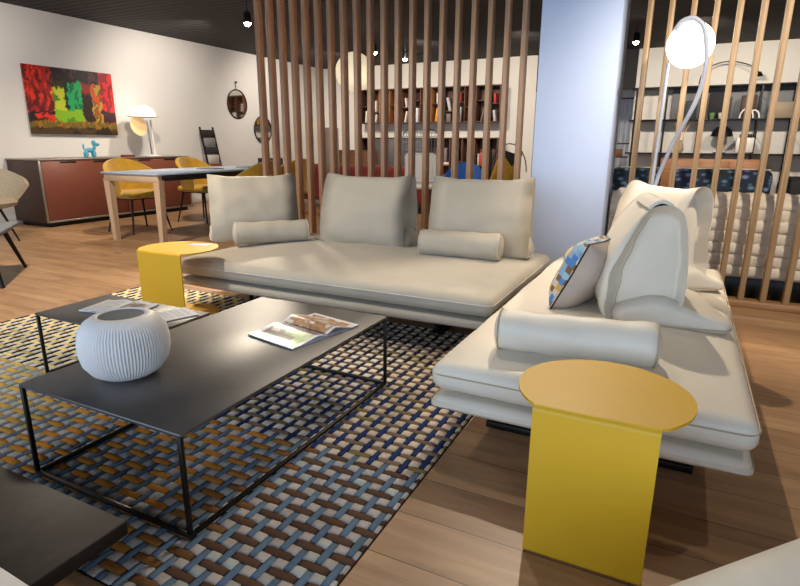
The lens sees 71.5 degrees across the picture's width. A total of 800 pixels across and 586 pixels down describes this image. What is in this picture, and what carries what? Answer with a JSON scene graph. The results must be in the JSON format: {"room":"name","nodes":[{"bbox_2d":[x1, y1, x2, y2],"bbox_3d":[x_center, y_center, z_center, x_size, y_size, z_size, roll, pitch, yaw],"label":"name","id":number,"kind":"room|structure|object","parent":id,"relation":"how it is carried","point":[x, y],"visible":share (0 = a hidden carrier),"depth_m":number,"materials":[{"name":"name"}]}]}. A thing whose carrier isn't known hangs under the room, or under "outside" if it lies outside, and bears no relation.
{"room":"store","nodes":[
{"label":"store","id":0,"kind":"room"},
{"bbox_2d":[0,2,317,218],"bbox_3d":[-4.559,-2.718,8.810,0.200,2.820,18.000,8,17,26],"label":"wall","id":1,"kind":"structure","parent":0,"point":[187,85],"depth_m":9.09,"materials":[{"name":"white paint"}]},
{"bbox_2d":[20,63,117,134],"bbox_3d":[-4.745,-2.768,8.071,0.035,0.900,1.320,8,17,26],"label":"painting","id":2,"kind":"object","parent":1,"relation":"attached to","point":[58,100],"visible":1,"depth_m":7.99,"materials":[{"name":"paint"}]},
{"bbox_2d":[0,196,208,223],"bbox_3d":[-5.140,-1.046,7.821,0.015,0.100,14.600,8,17,26],"label":"baseboard","id":3,"kind":"structure","parent":1,"relation":"attached to","point":[198,199],"depth_m":10.30,"materials":[{"name":"wood"}]},
{"bbox_2d":[227,81,246,118],"bbox_3d":[-3.223,-3.813,11.008,0.030,0.709,0.564,8,17,26],"label":"round mirror","id":4,"kind":"object","parent":1,"relation":"attached to","point":[236,100],"visible":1,"depth_m":11.02,"materials":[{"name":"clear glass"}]},
{"bbox_2d":[254,116,271,142],"bbox_3d":[-2.899,-3.528,11.762,0.030,0.709,0.564,8,17,26],"label":"round mirror","id":5,"kind":"object","parent":1,"relation":"attached to","point":[257,131],"visible":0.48,"depth_m":11.66,"materials":[{"name":"clear glass"}]},
{"bbox_2d":[0,199,799,585],"bbox_3d":[1.024,-0.555,6.496,12.700,0.100,18.000,8,17,26],"label":"floor","id":6,"kind":"structure","parent":0,"point":[463,524],"depth_m":1.86,"materials":[{"name":"brown wood"}]},
{"bbox_2d":[0,221,26,287],"bbox_3d":[-3.492,-0.305,4.504,0.606,0.420,0.840,-6,16,-22],"label":"stool","id":7,"kind":"object","parent":6,"relation":"on","point":[5,227],"visible":1,"depth_m":4.79,"materials":[{"name":"black metal"}]},
{"bbox_2d":[0,169,28,240],"bbox_3d":[-4.703,-0.981,6.154,0.852,0.851,1.044,8,17,26],"label":"lounge chair","id":8,"kind":"object","parent":6,"relation":"on","point":[13,185],"visible":0.98,"depth_m":6.41,"materials":[{"name":"beige fabric"}]},
{"bbox_2d":[0,466,127,585],"bbox_3d":[-1.199,0.667,1.030,1.028,0.360,0.840,8,17,26],"label":"coffee table","id":9,"kind":"object","parent":6,"relation":"on","point":[47,534],"visible":1,"depth_m":1.09,"materials":[{"name":"black metal"}]},
{"bbox_2d":[0,567,27,585],"bbox_3d":[-0.793,0.522,0.868,0.220,0.006,0.300,8,17,27],"label":"magazine","id":10,"kind":"object","parent":9,"relation":"on","point":[6,579],"visible":1,"depth_m":0.96,"materials":[{"name":"paper"}]},
{"bbox_2d":[5,155,192,226],"bbox_3d":[-4.375,-1.602,8.399,0.730,0.880,2.460,8,17,26],"label":"sideboard","id":11,"kind":"object","parent":6,"relation":"on","point":[61,191],"visible":0.8,"depth_m":7.56,"materials":[{"name":"brown wood"}]},
{"bbox_2d":[82,140,98,157],"bbox_3d":[-4.430,-2.070,7.982,0.084,0.240,0.262,8,17,26],"label":"dog figurine","id":12,"kind":"object","parent":11,"relation":"on","point":[90,150],"visible":1,"depth_m":7.97,"materials":[{"name":"blue ceramic"}]},
{"bbox_2d":[5,155,187,160],"bbox_3d":[-4.373,-2.017,8.287,0.730,0.020,2.460,8,17,26],"label":"countertop","id":13,"kind":"structure","parent":11,"relation":"on","point":[163,156],"depth_m":7.87,"materials":[{"name":"stone"}]},
{"bbox_2d":[127,106,161,155],"bbox_3d":[-4.047,-2.563,8.800,0.480,0.770,0.510,8,17,26],"label":"table lamp","id":14,"kind":"object","parent":11,"relation":"on","point":[139,126],"visible":0.99,"depth_m":8.67,"materials":[{"name":"white metal"}]},
{"bbox_2d":[103,158,172,234],"bbox_3d":[-3.346,-1.237,7.029,0.594,0.902,0.686,9,18,30],"label":"dining chair","id":15,"kind":"object","parent":6,"relation":"on","point":[131,191],"visible":0.66,"depth_m":7.01,"materials":[{"name":"yellow fabric"}]},
{"bbox_2d":[103,158,153,195],"bbox_3d":[-3.425,-1.475,7.016,0.408,0.437,0.686,9,18,30],"label":"tub","id":16,"kind":"object","parent":15,"relation":"in","point":[117,164],"depth_m":7.09,"materials":[{"name":"yellow fabric"}]},
{"bbox_2d":[101,165,282,242],"bbox_3d":[-2.381,-1.233,7.269,0.900,0.775,2.600,8,17,26],"label":"dining table","id":17,"kind":"object","parent":6,"relation":"on","point":[157,177],"visible":0.61,"depth_m":6.22,"materials":[{"name":"beige wood"}]},
{"bbox_2d":[196,167,223,168],"bbox_3d":[-2.393,-1.571,7.011,0.280,0.012,0.200,8,17,26],"label":"flat tray","id":18,"kind":"object","parent":17,"relation":"on","point":[205,167],"visible":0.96,"depth_m":6.95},
{"bbox_2d":[175,157,211,223],"bbox_3d":[-2.843,-1.485,7.958,0.594,0.902,0.686,6,16,21],"label":"dining chair","id":19,"kind":"object","parent":6,"relation":"on","point":[194,185],"visible":0.58,"depth_m":7.82,"materials":[{"name":"yellow fabric"}]},
{"bbox_2d":[175,157,211,189],"bbox_3d":[-2.929,-1.719,7.931,0.408,0.437,0.686,6,16,21],"label":"tub","id":20,"kind":"object","parent":19,"relation":"in","point":[181,162],"depth_m":7.90,"materials":[{"name":"yellow fabric"}]},
{"bbox_2d":[199,127,221,165],"bbox_3d":[-3.466,-2.390,10.403,0.304,1.375,0.345,8,17,26],"label":"ladder","id":21,"kind":"object","parent":6,"relation":"on","point":[208,138],"visible":0.86,"depth_m":10.32,"materials":[{"name":"black metal"}]},
{"bbox_2d":[0,286,472,585],"bbox_3d":[-1.136,0.367,2.821,3.045,0.008,2.250,8,17,26],"label":"woven rug","id":22,"kind":"object","parent":6,"relation":"on","point":[312,520],"visible":0.48,"depth_m":1.99,"materials":[{"name":"fabric"}]},
{"bbox_2d":[35,294,209,373],"bbox_3d":[-1.308,0.243,2.663,0.725,0.310,0.380,8,17,26],"label":"coffee table","id":23,"kind":"object","parent":22,"relation":"on","point":[70,313],"visible":0.4,"depth_m":2.64,"materials":[{"name":"black paint"}]},
{"bbox_2d":[79,299,158,312],"bbox_3d":[-1.354,0.066,2.686,0.300,0.017,0.190,4,16,14],"label":"brochure","id":24,"kind":"object","parent":23,"relation":"on","point":[108,304],"visible":0.71,"depth_m":2.70,"materials":[{"name":"paper"}]},
{"bbox_2d":[158,307,198,321],"bbox_3d":[-1.063,0.102,2.580,0.200,0.003,0.160,-14,20,-42],"label":"leaflet","id":25,"kind":"object","parent":23,"relation":"on","point":[174,314],"visible":0.69,"depth_m":2.60,"materials":[{"name":"white paper"}]},
{"bbox_2d":[137,241,219,323],"bbox_3d":[-1.385,-0.083,3.602,0.494,0.440,0.396,8,17,26],"label":"side table","id":26,"kind":"object","parent":22,"relation":"on","point":[159,264],"visible":0.77,"depth_m":3.43,"materials":[{"name":"yellow paint"}]},
{"bbox_2d":[188,243,213,245],"bbox_3d":[-1.299,-0.317,3.620,0.140,0.002,0.090,3,15,9],"label":"paper card","id":27,"kind":"object","parent":26,"relation":"on","point":[192,244],"visible":1,"depth_m":3.61,"materials":[{"name":"white paper"}]},
{"bbox_2d":[19,297,386,539],"bbox_3d":[-0.648,0.359,2.202,0.720,0.332,1.190,8,17,26],"label":"coffee table","id":28,"kind":"object","parent":22,"relation":"on","point":[213,365],"visible":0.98,"depth_m":1.87,"materials":[{"name":"black paint"}]},
{"bbox_2d":[75,307,170,381],"bbox_3d":[-0.919,0.169,1.857,0.283,0.210,0.283,8,17,26],"label":"ribbed vase","id":29,"kind":"object","parent":28,"relation":"on","point":[123,344],"visible":1,"depth_m":1.76,"materials":[{"name":"white ceramic"}]},
{"bbox_2d":[248,313,358,349],"bbox_3d":[-0.397,0.141,2.314,0.270,0.032,0.370,12,19,37],"label":"open magazine","id":30,"kind":"object","parent":28,"relation":"on","point":[297,330],"visible":1,"depth_m":2.28,"materials":[{"name":"paper"}]},
{"bbox_2d":[237,160,273,175],"bbox_3d":[-1.802,-1.173,6.817,0.594,0.902,0.686,5,16,16],"label":"dining chair","id":31,"kind":"object","parent":6,"relation":"on","point":[257,169],"visible":0.03,"depth_m":6.46,"materials":[{"name":"yellow fabric"}]},
{"bbox_2d":[258,158,282,164],"bbox_3d":[-2.460,-2.081,10.333,0.486,0.821,0.463,2,15,6],"label":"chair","id":32,"kind":"object","parent":6,"relation":"on","point":[259,159],"visible":0.2,"depth_m":10.42,"materials":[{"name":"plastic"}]},
{"bbox_2d":[281,158,307,199],"bbox_3d":[-1.500,-1.363,7.529,0.594,0.902,0.686,8,17,27],"label":"dining chair","id":33,"kind":"object","parent":6,"relation":"on","point":[304,160],"visible":0.08,"depth_m":7.31,"materials":[{"name":"yellow fabric"}]},
{"bbox_2d":[325,128,338,175],"bbox_3d":[-1.035,-1.852,8.544,0.120,1.320,0.205,8,17,26],"label":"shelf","id":34,"kind":"object","parent":6,"relation":"on","point":[327,137],"visible":0.15,"depth_m":8.40,"materials":[{"name":"brown wood"}]},
{"bbox_2d":[339,150,377,164],"bbox_3d":[-1.033,-2.418,11.338,1.100,0.960,0.455,8,17,26],"label":"wooden console","id":35,"kind":"object","parent":6,"relation":"on","point":[352,152],"visible":0.11,"depth_m":10.96,"materials":[{"name":"brown wood"}]},
{"bbox_2d":[181,233,549,336],"bbox_3d":[-0.223,-0.111,3.893,2.228,0.384,1.388,8,17,26],"label":"sofa","id":36,"kind":"object","parent":6,"relation":"on","point":[446,292],"visible":0.74,"depth_m":3.34,"materials":[{"name":"beige fabric"}]},
{"bbox_2d":[207,173,298,241],"bbox_3d":[-1.179,-0.698,4.455,0.695,0.512,0.452,-5,16,-19],"label":"cushion","id":37,"kind":"object","parent":36,"relation":"on","point":[232,199],"visible":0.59,"depth_m":4.27,"materials":[{"name":"beige fabric"}]},
{"bbox_2d":[232,219,309,244],"bbox_3d":[-0.964,-0.460,4.184,0.568,0.173,0.179,-6,16,-21],"label":"bolster cushion","id":38,"kind":"object","parent":36,"relation":"on","point":[280,231],"visible":1,"depth_m":4.12,"materials":[{"name":"beige fabric"}]},
{"bbox_2d":[320,173,418,246],"bbox_3d":[-0.210,-0.639,4.219,0.715,0.522,0.448,6,16,22],"label":"cushion","id":39,"kind":"object","parent":36,"relation":"on","point":[354,209],"visible":0.9,"depth_m":4.06,"materials":[{"name":"beige fabric"}]},
{"bbox_2d":[418,228,503,260],"bbox_3d":[0.400,-0.322,3.687,0.568,0.182,0.189,6,16,20],"label":"bolster cushion","id":40,"kind":"object","parent":36,"relation":"on","point":[451,243],"visible":0.94,"depth_m":3.61,"materials":[{"name":"beige fabric"}]},
{"bbox_2d":[429,175,535,258],"bbox_3d":[0.574,-0.539,3.860,0.715,0.532,0.410,5,16,17],"label":"cushion","id":41,"kind":"object","parent":36,"relation":"on","point":[506,207],"visible":0.64,"depth_m":3.69,"materials":[{"name":"beige fabric"}]},
{"bbox_2d":[304,163,444,213],"bbox_3d":[-0.599,-1.872,9.722,2.760,0.750,0.870,8,17,26],"label":"sofa","id":42,"kind":"object","parent":6,"relation":"on","point":[352,167],"visible":0.11,"depth_m":9.15,"materials":[{"name":"fabric"}]},
{"bbox_2d":[402,128,436,188],"bbox_3d":[0.256,-1.392,6.922,0.481,1.290,0.469,0,15,0],"label":"wire chair","id":43,"kind":"object","parent":6,"relation":"on","point":[418,156],"visible":0.38,"depth_m":7.02,"materials":[{"name":"metal"}]},
{"bbox_2d":[362,138,498,179],"bbox_3d":[0.615,-2.875,12.564,3.340,1.222,0.370,8,17,26],"label":"bookcase","id":44,"kind":"object","parent":6,"relation":"on","point":[478,142],"visible":0.19,"depth_m":12.30,"materials":[{"name":"brown wood"}]},
{"bbox_2d":[444,148,448,161],"bbox_3d":[1.030,-3.051,12.286,0.050,0.301,0.172,8,17,26],"label":"book","id":45,"kind":"object","parent":44,"relation":"on","point":[446,150],"visible":0.89,"depth_m":12.24,"materials":[{"name":"paper"}]},
{"bbox_2d":[479,153,481,164],"bbox_3d":[1.763,-2.880,11.952,0.060,0.261,0.172,8,17,26],"label":"book","id":46,"kind":"object","parent":44,"relation":"on","point":[480,157],"visible":0.44,"depth_m":11.88,"materials":[{"name":"paper"}]},
{"bbox_2d":[444,162,481,179],"bbox_3d":[0.783,-1.131,6.743,0.600,0.883,0.495,2,15,6],"label":"chair","id":47,"kind":"object","parent":6,"relation":"on","point":[477,170],"visible":0.05,"depth_m":6.83,"materials":[{"name":"blue fabric"}]},
{"bbox_2d":[489,143,526,179],"bbox_3d":[1.560,-1.603,8.081,0.567,1.108,0.450,2,15,6],"label":"armchair","id":48,"kind":"object","parent":6,"relation":"on","point":[509,157],"visible":0.25,"depth_m":8.16,"materials":[{"name":"fabric"}]},
{"bbox_2d":[490,151,522,179],"bbox_3d":[1.548,-1.816,8.207,0.496,0.546,0.100,2,15,6],"label":"cushion","id":49,"kind":"object","parent":48,"relation":"on","point":[509,157],"depth_m":8.16,"materials":[{"name":"yellow fabric"}]},
{"bbox_2d":[253,0,799,313],"bbox_3d":[1.046,-1.456,4.225,5.360,2.820,0.110,8,17,26],"label":"partition","id":50,"kind":"object","parent":6,"relation":"on","point":[280,4],"depth_m":4.55,"materials":[{"name":"brown wood"}]},
{"bbox_2d":[431,257,761,475],"bbox_3d":[1.067,0.193,2.785,1.023,0.386,2.288,8,17,26],"label":"sofa","id":51,"kind":"object","parent":6,"relation":"on","point":[477,378],"visible":0.44,"depth_m":1.93,"materials":[{"name":"beige leather"}]},
{"bbox_2d":[563,245,574,260],"bbox_3d":[1.142,-0.216,3.309,0.368,0.182,0.190,-14,20,-42],"label":"bolster cushion","id":52,"kind":"object","parent":51,"relation":"on","point":[571,247],"visible":0.07,"depth_m":3.23,"materials":[{"name":"beige fabric"}]},
{"bbox_2d":[494,307,662,368],"bbox_3d":[0.623,0.155,1.981,0.568,0.159,0.166,6,16,19],"label":"bolster cushion","id":53,"kind":"object","parent":51,"relation":"on","point":[634,343],"visible":0.99,"depth_m":1.92,"materials":[{"name":"beige fabric"}]},
{"bbox_2d":[549,235,610,308],"bbox_3d":[0.848,-0.097,2.543,0.240,0.320,0.355,13,19,39],"label":"cushion","id":54,"kind":"object","parent":51,"relation":"on","point":[576,279],"visible":0.79,"depth_m":2.42,"materials":[{"name":"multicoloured fabric"}]},
{"bbox_2d":[594,192,731,333],"bbox_3d":[1.148,-0.164,2.469,0.532,0.529,0.555,4,16,14],"label":"cushion","id":55,"kind":"object","parent":51,"relation":"on","point":[643,277],"visible":0.89,"depth_m":2.29,"materials":[{"name":"beige fabric"}]},
{"bbox_2d":[611,180,724,291],"bbox_3d":[1.446,-0.326,3.044,0.409,0.542,0.575,-3,15,-13],"label":"cushion","id":56,"kind":"object","parent":51,"relation":"on","point":[697,204],"visible":0.33,"depth_m":2.84,"materials":[{"name":"beige fabric"}]},
{"bbox_2d":[519,359,697,585],"bbox_3d":[0.569,0.477,1.606,0.459,0.445,0.406,8,17,26],"label":"side table","id":57,"kind":"object","parent":6,"relation":"on","point":[597,427],"visible":1,"depth_m":1.44,"materials":[{"name":"yellow paint"}]},
{"bbox_2d":[615,143,628,157],"bbox_3d":[4.695,-2.690,12.127,0.600,1.130,0.300,8,17,26],"label":"display shelf","id":58,"kind":"object","parent":6,"relation":"on","point":[617,143],"visible":0.07,"depth_m":11.85,"materials":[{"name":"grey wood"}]},
{"bbox_2d":[615,149,622,155],"bbox_3d":[4.675,-3.041,12.044,0.250,0.149,0.200,8,17,26],"label":"box","id":59,"kind":"object","parent":58,"relation":"on","point":[618,151],"visible":0.44,"depth_m":11.93,"materials":[{"name":"brown wood"}]},
{"bbox_2d":[650,15,714,185],"bbox_3d":[1.754,-0.800,3.689,0.385,1.841,0.300,8,17,26],"label":"arc floor lamp","id":60,"kind":"object","parent":6,"relation":"on","point":[691,44],"visible":0.94,"depth_m":3.40,"materials":[{"name":"white metal"}]},
{"bbox_2d":[608,187,799,302],"bbox_3d":[2.827,-0.417,4.337,2.182,0.773,0.982,8,17,26],"label":"sofa","id":61,"kind":"object","parent":6,"relation":"on","point":[722,199],"visible":0.3,"depth_m":3.98,"materials":[{"name":"beige fabric"}]},
{"bbox_2d":[609,166,660,215],"bbox_3d":[1.918,-0.805,4.592,0.398,0.464,0.197,8,17,27],"label":"cushion","id":62,"kind":"object","parent":61,"relation":"on","point":[621,173],"visible":0.19,"depth_m":4.54,"materials":[{"name":"blue fabric"}]},
{"bbox_2d":[674,168,772,193],"bbox_3d":[2.473,-0.731,4.325,0.676,0.464,0.201,8,17,28],"label":"cushion","id":63,"kind":"object","parent":61,"relation":"on","point":[683,175],"visible":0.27,"depth_m":4.23,"materials":[{"name":"blue fabric"}]},
{"bbox_2d":[776,176,799,194],"bbox_3d":[3.004,-0.632,4.086,0.438,0.445,0.219,9,17,28],"label":"cushion","id":64,"kind":"object","parent":61,"relation":"on","point":[793,186],"visible":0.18,"depth_m":4.05,"materials":[{"name":"grey fabric"}]},
{"bbox_2d":[660,158,759,186],"bbox_3d":[5.464,-1.939,9.872,1.600,0.860,0.395,8,17,26],"label":"credenza","id":65,"kind":"object","parent":6,"relation":"on","point":[681,162],"visible":0.19,"depth_m":9.67,"materials":[{"name":"brown wood"}]},
{"bbox_2d":[625,82,799,180],"bbox_3d":[5.967,-2.578,9.867,3.650,2.102,0.340,8,17,26],"label":"wall shelf unit","id":66,"kind":"object","parent":6,"relation":"on","point":[787,91],"visible":0.48,"depth_m":9.83,"materials":[{"name":"black metal"}]},
{"bbox_2d":[675,123,689,152],"bbox_3d":[5.145,-2.837,10.188,0.247,0.522,0.140,8,17,26],"label":"vase","id":67,"kind":"object","parent":66,"relation":"on","point":[681,144],"visible":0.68,"depth_m":10.18,"materials":[{"name":"beige ceramic"}]},
{"bbox_2d":[684,101,696,118],"bbox_3d":[5.230,-3.292,10.006,0.180,0.318,0.030,8,17,26],"label":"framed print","id":68,"kind":"object","parent":66,"relation":"on","point":[688,103],"visible":0.48,"depth_m":9.99},
{"bbox_2d":[709,113,714,118],"bbox_3d":[5.514,-3.131,9.827,0.100,0.100,0.100,8,17,26],"label":"cup","id":69,"kind":"object","parent":66,"relation":"on","point":[711,115],"visible":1,"depth_m":9.80,"materials":[{"name":"green ceramic"}]},
{"bbox_2d":[707,92,724,115],"bbox_3d":[5.602,-3.320,9.771,0.320,0.380,0.030,8,17,26],"label":"book","id":70,"kind":"object","parent":66,"relation":"on","point":[715,105],"visible":0.58,"depth_m":9.78,"materials":[{"name":"grey paper"}]},
{"bbox_2d":[710,126,732,152],"bbox_3d":[5.735,-2.739,9.932,0.360,0.470,0.360,8,17,26],"label":"dome lamp","id":71,"kind":"object","parent":66,"relation":"on","point":[728,132],"visible":0.48,"depth_m":9.82,"materials":[{"name":"black plastic"}]},
{"bbox_2d":[697,61,762,85],"bbox_3d":[5.723,-3.817,9.651,1.020,0.399,0.140,8,17,26],"label":"desk lamp","id":72,"kind":"object","parent":66,"relation":"on","point":[759,73],"visible":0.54,"depth_m":9.54,"materials":[{"name":"black metal"}]},
{"bbox_2d":[734,138,753,152],"bbox_3d":[6.012,-2.575,9.717,0.260,0.268,0.200,8,17,26],"label":"block","id":73,"kind":"object","parent":66,"relation":"on","point":[750,141],"visible":0.54,"depth_m":9.61,"materials":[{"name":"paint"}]},
{"bbox_2d":[739,95,757,117],"bbox_3d":[6.008,-3.211,9.601,0.220,0.378,0.150,8,17,26],"label":"book","id":74,"kind":"object","parent":66,"relation":"on","point":[744,97],"visible":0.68,"depth_m":9.54,"materials":[{"name":"brown paper"}]},
{"bbox_2d":[739,109,759,117],"bbox_3d":[5.992,-3.085,9.522,0.318,0.175,0.028,8,17,26],"label":"sculpture","id":75,"kind":"object","parent":66,"relation":"on","point":[757,111],"visible":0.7,"depth_m":9.49,"materials":[{"name":"white ceramic"}]},
{"bbox_2d":[775,102,793,117],"bbox_3d":[6.455,-3.092,9.402,0.300,0.258,0.150,8,17,26],"label":"storage box","id":76,"kind":"object","parent":66,"relation":"on","point":[783,109],"visible":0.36,"depth_m":9.33,"materials":[{"name":"beige cardboard"}]},
{"bbox_2d":[670,538,799,585],"bbox_3d":[0.746,0.740,0.733,1.040,0.393,0.800,-6,16,-21],"label":"pouf","id":77,"kind":"object","parent":6,"relation":"on","point":[779,565],"visible":1,"depth_m":0.97,"materials":[{"name":"leather"}]},
{"bbox_2d":[0,0,799,68],"bbox_3d":[1.038,-3.375,5.737,12.700,0.100,18.000,8,17,26],"label":"ceiling","id":78,"kind":"structure","parent":0,"point":[216,23],"depth_m":8.05,"materials":[{"name":"black paint"}]},
{"bbox_2d":[243,0,250,26],"bbox_3d":[-1.919,-3.507,6.966,0.088,0.312,0.088,8,17,26],"label":"track spotlight","id":79,"kind":"object","parent":78,"relation":"attached to","point":[247,16],"visible":1,"depth_m":6.95,"materials":[{"name":"black plastic"}]},
{"bbox_2d":[336,52,366,91],"bbox_3d":[-0.735,-3.702,8.882,0.600,0.920,0.600,8,17,26],"label":"pendant","id":80,"kind":"object","parent":78,"relation":"hanging from","point":[350,54],"visible":0.27,"depth_m":8.72,"materials":[{"name":"white plastic"}]},
{"bbox_2d":[403,45,407,60],"bbox_3d":[0.094,-4.371,10.137,0.088,0.272,0.088,8,17,26],"label":"track spotlight","id":81,"kind":"object","parent":78,"relation":"attached to","point":[405,53],"visible":1,"depth_m":10.12,"materials":[{"name":"black plastic"}]},
{"bbox_2d":[633,23,639,44],"bbox_3d":[3.506,-3.829,8.226,0.088,0.292,0.088,8,17,26],"label":"track spotlight","id":82,"kind":"object","parent":78,"relation":"attached to","point":[636,38],"visible":1,"depth_m":8.21,"materials":[{"name":"black plastic"}]},
{"bbox_2d":[323,39,799,193],"bbox_3d":[3.666,-3.322,11.207,12.300,2.820,0.220,8,17,26],"label":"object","id":83,"kind":"structure","parent":0,"point":[745,52],"depth_m":10.46,"materials":[{"name":"white paint"}]},
{"bbox_2d":[362,84,501,123],"bbox_3d":[0.630,-4.125,12.246,3.340,0.740,0.330,8,17,26],"label":"bookshelf","id":84,"kind":"object","parent":83,"relation":"attached to","point":[496,88],"visible":0.48,"depth_m":12.12,"materials":[{"name":"brown wood"}]},
{"bbox_2d":[375,101,378,111],"bbox_3d":[-0.518,-4.284,12.782,0.040,0.241,0.172,8,17,26],"label":"book","id":85,"kind":"object","parent":84,"relation":"on","point":[376,102],"visible":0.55,"depth_m":12.73,"materials":[{"name":"paper"}]},
{"bbox_2d":[375,114,378,122],"bbox_3d":[-0.520,-4.028,12.851,0.051,0.182,0.172,8,17,26],"label":"book","id":86,"kind":"object","parent":84,"relation":"on","point":[376,115],"visible":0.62,"depth_m":12.80,"materials":[{"name":"paper"}]},
{"bbox_2d":[404,111,407,121],"bbox_3d":[0.166,-3.964,12.513,0.076,0.241,0.172,8,17,26],"label":"book","id":87,"kind":"object","parent":84,"relation":"on","point":[406,115],"visible":0.48,"depth_m":12.46,"materials":[{"name":"paper"}]},
{"bbox_2d":[416,108,419,121],"bbox_3d":[0.394,-3.962,12.396,0.090,0.301,0.172,8,17,26],"label":"book","id":88,"kind":"object","parent":84,"relation":"on","point":[417,109],"visible":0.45,"depth_m":12.33,"materials":[{"name":"paper"}]},
{"bbox_2d":[446,114,451,121],"bbox_3d":[1.079,-3.806,12.083,0.100,0.169,0.172,8,17,26],"label":"book","id":89,"kind":"object","parent":84,"relation":"on","point":[448,116],"visible":0.8,"depth_m":12.01,"materials":[{"name":"paper"}]},
{"bbox_2d":[446,97,452,110],"bbox_3d":[1.080,-4.070,12.011,0.117,0.283,0.172,8,17,26],"label":"book","id":90,"kind":"object","parent":84,"relation":"on","point":[449,101],"visible":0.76,"depth_m":11.95,"materials":[{"name":"paper"}]},
{"bbox_2d":[460,107,463,121],"bbox_3d":[1.308,-3.839,11.955,0.055,0.302,0.172,8,17,26],"label":"book","id":91,"kind":"object","parent":84,"relation":"on","point":[461,108],"visible":0.54,"depth_m":11.94,"materials":[{"name":"paper"}]},
{"bbox_2d":[460,92,463,101],"bbox_3d":[1.310,-4.173,11.865,0.040,0.201,0.172,8,17,26],"label":"book","id":92,"kind":"object","parent":84,"relation":"on","point":[462,93],"visible":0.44,"depth_m":11.85,"materials":[{"name":"paper"}]},
{"bbox_2d":[480,108,483,120],"bbox_3d":[1.764,-3.757,11.741,0.092,0.259,0.172,8,17,26],"label":"book","id":93,"kind":"object","parent":84,"relation":"on","point":[482,115],"visible":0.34,"depth_m":11.69,"materials":[{"name":"paper"}]},
{"bbox_2d":[493,110,497,120],"bbox_3d":[1.993,-3.709,11.635,0.072,0.223,0.172,8,17,26],"label":"book","id":94,"kind":"object","parent":84,"relation":"on","point":[495,118],"visible":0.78,"depth_m":11.58,"materials":[{"name":"paper"}]},
{"bbox_2d":[494,93,497,102],"bbox_3d":[1.994,-4.042,11.546,0.040,0.201,0.172,8,17,26],"label":"book","id":95,"kind":"object","parent":84,"relation":"on","point":[495,94],"visible":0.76,"depth_m":11.49,"materials":[{"name":"paper"}]},
{"bbox_2d":[531,0,630,270],"bbox_3d":[1.369,-1.460,4.248,0.555,2.820,0.440,8,17,26],"label":"wall pillar","id":96,"kind":"structure","parent":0,"point":[582,51],"depth_m":4.09,"materials":[{"name":"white paint"}]},
{"bbox_2d":[614,97,633,166],"bbox_3d":[5.146,-3.705,13.011,1.500,1.635,0.065,8,17,26],"label":"curtain","id":97,"kind":"object","parent":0,"point":[626,107],"visible":0.12,"depth_m":12.93,"materials":[{"name":"grey fabric"}]},
{"bbox_2d":[621,90,634,97],"bbox_3d":[5.004,-4.017,13.812,1.880,2.820,0.200,8,17,26],"label":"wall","id":98,"kind":"structure","parent":0,"point":[625,93],"depth_m":13.27,"materials":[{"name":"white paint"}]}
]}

